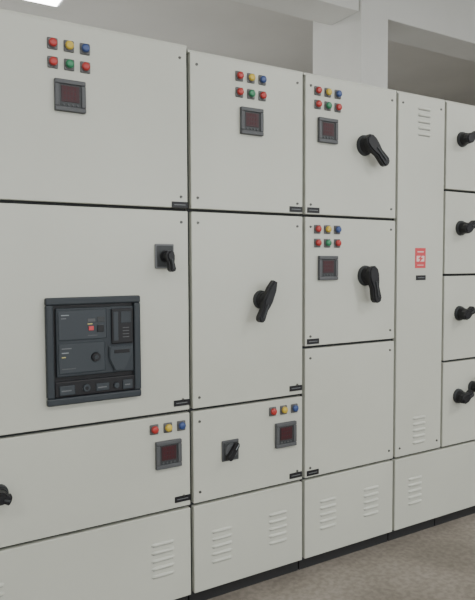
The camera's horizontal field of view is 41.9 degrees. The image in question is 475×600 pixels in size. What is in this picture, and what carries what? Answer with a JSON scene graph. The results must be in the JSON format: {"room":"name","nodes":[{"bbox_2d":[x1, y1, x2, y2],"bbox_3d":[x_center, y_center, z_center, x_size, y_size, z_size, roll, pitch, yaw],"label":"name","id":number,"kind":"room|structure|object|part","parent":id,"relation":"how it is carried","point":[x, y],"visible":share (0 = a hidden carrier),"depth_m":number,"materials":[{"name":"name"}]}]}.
{"room":"electrical room","nodes":[
{"label":"electrical room","id":0,"kind":"room"},
{"bbox_2d":[0,0,474,105],"bbox_3d":[1.419,-2.630,4.241,17.000,0.120,12.000,-2,4,-31],"label":"ceiling","id":1,"kind":"structure","parent":0,"point":[226,28],"depth_m":6.24,"materials":[{"name":"paint"}]},
{"bbox_2d":[26,0,63,6],"bbox_3d":[-1.981,-2.544,4.928,1.200,0.095,0.300,-2,4,-31],"label":"ceiling light","id":2,"kind":"object","parent":1,"relation":"attached to","point":[56,3],"depth_m":5.24,"materials":[{"name":"white plastic"}]},
{"bbox_2d":[232,0,358,24],"bbox_3d":[-1.175,-2.316,3.597,4.700,0.410,0.330,-2,4,-31],"label":"ceiling beam","id":3,"kind":"structure","parent":1,"relation":"attached to","point":[329,12],"depth_m":4.63,"materials":[{"name":"white paint"}]},
{"bbox_2d":[388,0,474,61],"bbox_3d":[3.091,-2.482,6.189,4.710,0.410,0.330,-2,4,-31],"label":"ceiling beam","id":4,"kind":"structure","parent":1,"relation":"attached to","point":[447,27],"depth_m":5.20,"materials":[{"name":"white paint"}]},
{"bbox_2d":[207,513,474,599],"bbox_3d":[1.436,1.074,4.450,17.000,0.100,12.000,-2,4,-31],"label":"floor","id":5,"kind":"structure","parent":0,"point":[437,562],"depth_m":2.56,"materials":[{"name":"concrete"}]},
{"bbox_2d":[0,8,190,599],"bbox_3d":[-0.697,0.124,2.327,0.815,2.056,0.816,-2,4,-31],"label":"tall cabinet","id":6,"kind":"object","parent":5,"relation":"on","point":[95,428],"visible":1,"depth_m":2.05,"materials":[{"name":"grey metal"}]},
{"bbox_3d":[-0.725,0.602,1.896,0.062,0.060,0.066,-2,4,-31],"label":"rotary handle","id":7,"kind":"part","parent":6,"relation":"part of","materials":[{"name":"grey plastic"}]},
{"bbox_3d":[-0.528,-0.596,2.003,0.805,0.563,0.028,-2,4,-31],"label":"door","id":8,"kind":"part","parent":6,"relation":"part of","materials":[{"name":"grey metal"}]},
{"bbox_3d":[-0.525,0.054,2.039,0.805,0.717,0.028,-2,4,-31],"label":"door","id":9,"kind":"part","parent":6,"relation":"part of","materials":[{"name":"grey metal"}]},
{"bbox_3d":[-0.523,0.594,2.070,0.805,0.343,0.028,-2,4,-31],"label":"door","id":10,"kind":"part","parent":6,"relation":"part of","materials":[{"name":"grey metal"}]},
{"bbox_2d":[155,244,175,271],"bbox_3d":[-0.241,-0.146,2.151,0.072,0.098,0.066,-2,4,-31],"label":"switch","id":11,"kind":"object","parent":6,"relation":"attached to","point":[165,254],"depth_m":2.16,"materials":[{"name":"grey plastic"}]},
{"bbox_3d":[-0.205,-0.338,2.200,0.062,0.022,0.004,-2,4,-31],"label":"name plate","id":12,"kind":"part","parent":6,"relation":"part of","materials":[{"name":"black plastic"}]},
{"bbox_3d":[-0.202,0.371,2.240,0.062,0.022,0.004,-2,4,-31],"label":"name plate","id":13,"kind":"part","parent":6,"relation":"part of","materials":[{"name":"black plastic"}]},
{"bbox_3d":[-0.200,0.724,2.260,0.062,0.022,0.004,-2,4,-31],"label":"name plate","id":14,"kind":"part","parent":6,"relation":"part of","materials":[{"name":"black plastic"}]},
{"bbox_2d":[186,50,302,599],"bbox_3d":[-0.128,0.108,2.674,0.510,2.044,0.816,-2,4,-31],"label":"tall cabinet","id":15,"kind":"object","parent":5,"relation":"on","point":[244,118],"visible":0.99,"depth_m":2.36,"materials":[{"name":"grey metal"}]},
{"bbox_2d":[222,438,239,461],"bbox_3d":[-0.019,0.571,2.342,0.074,0.080,0.038,-2,4,-31],"label":"switch","id":16,"kind":"object","parent":15,"relation":"attached to","point":[230,446],"depth_m":2.34,"materials":[{"name":"grey plastic"}]},
{"bbox_3d":[0.041,-0.613,2.349,0.500,0.551,0.028,-2,4,-31],"label":"door","id":17,"kind":"part","parent":15,"relation":"part of","materials":[{"name":"grey metal"}]},
{"bbox_3d":[0.044,0.032,2.385,0.500,0.717,0.028,-2,4,-31],"label":"door","id":18,"kind":"part","parent":15,"relation":"part of","materials":[{"name":"grey metal"}]},
{"bbox_3d":[0.047,0.572,2.416,0.500,0.343,0.028,-2,4,-31],"label":"door","id":19,"kind":"part","parent":15,"relation":"part of","materials":[{"name":"grey metal"}]},
{"bbox_3d":[0.105,0.004,2.370,0.086,0.159,0.066,-2,4,-31],"label":"rotary handle","id":20,"kind":"part","parent":15,"relation":"part of","materials":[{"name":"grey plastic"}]},
{"bbox_3d":[0.237,0.714,2.526,0.062,0.022,0.004,-2,4,-31],"label":"name plate","id":21,"kind":"part","parent":15,"relation":"part of","materials":[{"name":"black plastic"}]},
{"bbox_3d":[0.236,0.356,2.506,0.062,0.022,0.004,-2,4,-31],"label":"name plate","id":22,"kind":"part","parent":15,"relation":"part of","materials":[{"name":"black plastic"}]},
{"bbox_3d":[0.232,-0.361,2.466,0.062,0.022,0.004,-2,4,-31],"label":"name plate","id":23,"kind":"part","parent":15,"relation":"part of","materials":[{"name":"black plastic"}]},
{"bbox_2d":[298,72,395,569],"bbox_3d":[0.311,0.091,2.941,0.511,2.044,0.816,-2,4,-31],"label":"tall cabinet","id":24,"kind":"object","parent":5,"relation":"on","point":[349,128],"visible":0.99,"depth_m":2.63,"materials":[{"name":"grey metal"}]},
{"bbox_3d":[0.313,0.716,2.572,0.062,0.022,0.004,-2,4,-31],"label":"name plate","id":25,"kind":"part","parent":24,"relation":"part of","materials":[{"name":"black plastic"}]},
{"bbox_3d":[0.310,0.170,2.541,0.062,0.022,0.004,-2,4,-31],"label":"name plate","id":26,"kind":"part","parent":24,"relation":"part of","materials":[{"name":"black plastic"}]},
{"bbox_3d":[0.308,-0.363,2.511,0.062,0.022,0.004,-2,4,-31],"label":"name plate","id":27,"kind":"part","parent":24,"relation":"part of","materials":[{"name":"black plastic"}]},
{"bbox_3d":[0.486,0.459,2.678,0.501,0.536,0.028,-2,4,-31],"label":"blank door","id":28,"kind":"part","parent":24,"relation":"part of","materials":[{"name":"grey metal"}]},
{"bbox_3d":[0.483,-0.082,2.647,0.501,0.525,0.028,-2,4,-31],"label":"door","id":29,"kind":"part","parent":24,"relation":"part of","materials":[{"name":"grey metal"}]},
{"bbox_3d":[0.481,-0.630,2.616,0.501,0.551,0.028,-2,4,-31],"label":"door","id":30,"kind":"part","parent":24,"relation":"part of","materials":[{"name":"grey metal"}]},
{"bbox_3d":[0.568,-0.068,2.649,0.088,0.161,0.066,-2,4,-31],"label":"rotary handle","id":31,"kind":"part","parent":24,"relation":"part of","materials":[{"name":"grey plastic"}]},
{"bbox_3d":[0.578,-0.634,2.625,0.138,0.133,0.066,-2,4,-31],"label":"rotary handle","id":32,"kind":"part","parent":24,"relation":"part of","materials":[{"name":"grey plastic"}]},
{"bbox_2d":[313,0,387,88],"bbox_3d":[0.907,-0.812,5.076,0.281,3.600,0.590,-2,4,-31],"label":"column","id":33,"kind":"structure","parent":5,"relation":"on","point":[354,48],"depth_m":4.80,"materials":[{"name":"paint"}]},
{"bbox_2d":[387,91,444,540],"bbox_3d":[0.650,0.076,3.180,0.309,2.044,0.757,-2,4,-31],"label":"tall cabinet","id":34,"kind":"object","parent":5,"relation":"on","point":[420,120],"visible":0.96,"depth_m":2.85,"materials":[{"name":"grey metal"}]},
{"bbox_3d":[0.844,-0.103,2.852,0.062,0.022,0.004,-2,4,-31],"label":"name plate","id":35,"kind":"part","parent":34,"relation":"part of","materials":[{"name":"black plastic"}]},
{"bbox_2d":[392,100,474,530],"bbox_3d":[0.886,0.069,3.289,0.816,2.044,0.816,-2,4,-31],"label":"tall cabinet","id":36,"kind":"object","parent":5,"relation":"on","point":[438,484],"visible":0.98,"depth_m":2.98,"materials":[{"name":"grey metal"}]},
{"bbox_3d":[1.191,0.496,3.111,0.498,0.407,0.024,-2,4,-31],"label":"feeder door","id":37,"kind":"part","parent":36,"relation":"part of","materials":[{"name":"white metal"}]},
{"bbox_3d":[1.189,0.080,3.088,0.498,0.404,0.024,-2,4,-31],"label":"feeder door","id":38,"kind":"part","parent":36,"relation":"part of","materials":[{"name":"white metal"}]},
{"bbox_3d":[1.187,-0.327,3.065,0.498,0.389,0.024,-2,4,-31],"label":"feeder door","id":39,"kind":"part","parent":36,"relation":"part of","materials":[{"name":"white metal"}]},
{"bbox_3d":[1.185,-0.732,3.042,0.498,0.401,0.024,-2,4,-31],"label":"feeder door","id":40,"kind":"part","parent":36,"relation":"part of","materials":[{"name":"white metal"}]},
{"bbox_3d":[1.097,0.469,3.000,0.086,0.072,0.066,-2,4,-31],"label":"rotary handle","id":41,"kind":"part","parent":36,"relation":"part of","materials":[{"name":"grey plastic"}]},
{"bbox_3d":[1.096,0.065,2.978,0.086,0.072,0.066,-2,4,-31],"label":"rotary handle","id":42,"kind":"part","parent":36,"relation":"part of","materials":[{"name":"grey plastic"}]},
{"bbox_3d":[1.094,-0.344,2.954,0.086,0.072,0.066,-2,4,-31],"label":"rotary handle","id":43,"kind":"part","parent":36,"relation":"part of","materials":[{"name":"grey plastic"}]},
{"bbox_3d":[1.092,-0.763,2.931,0.086,0.072,0.066,-2,4,-31],"label":"rotary handle","id":44,"kind":"part","parent":36,"relation":"part of","materials":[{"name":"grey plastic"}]},
{"bbox_3d":[1.181,0.418,3.049,0.062,0.089,0.066,-2,4,-31],"label":"rotary handle","id":45,"kind":"part","parent":36,"relation":"part of","materials":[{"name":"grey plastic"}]}
]}

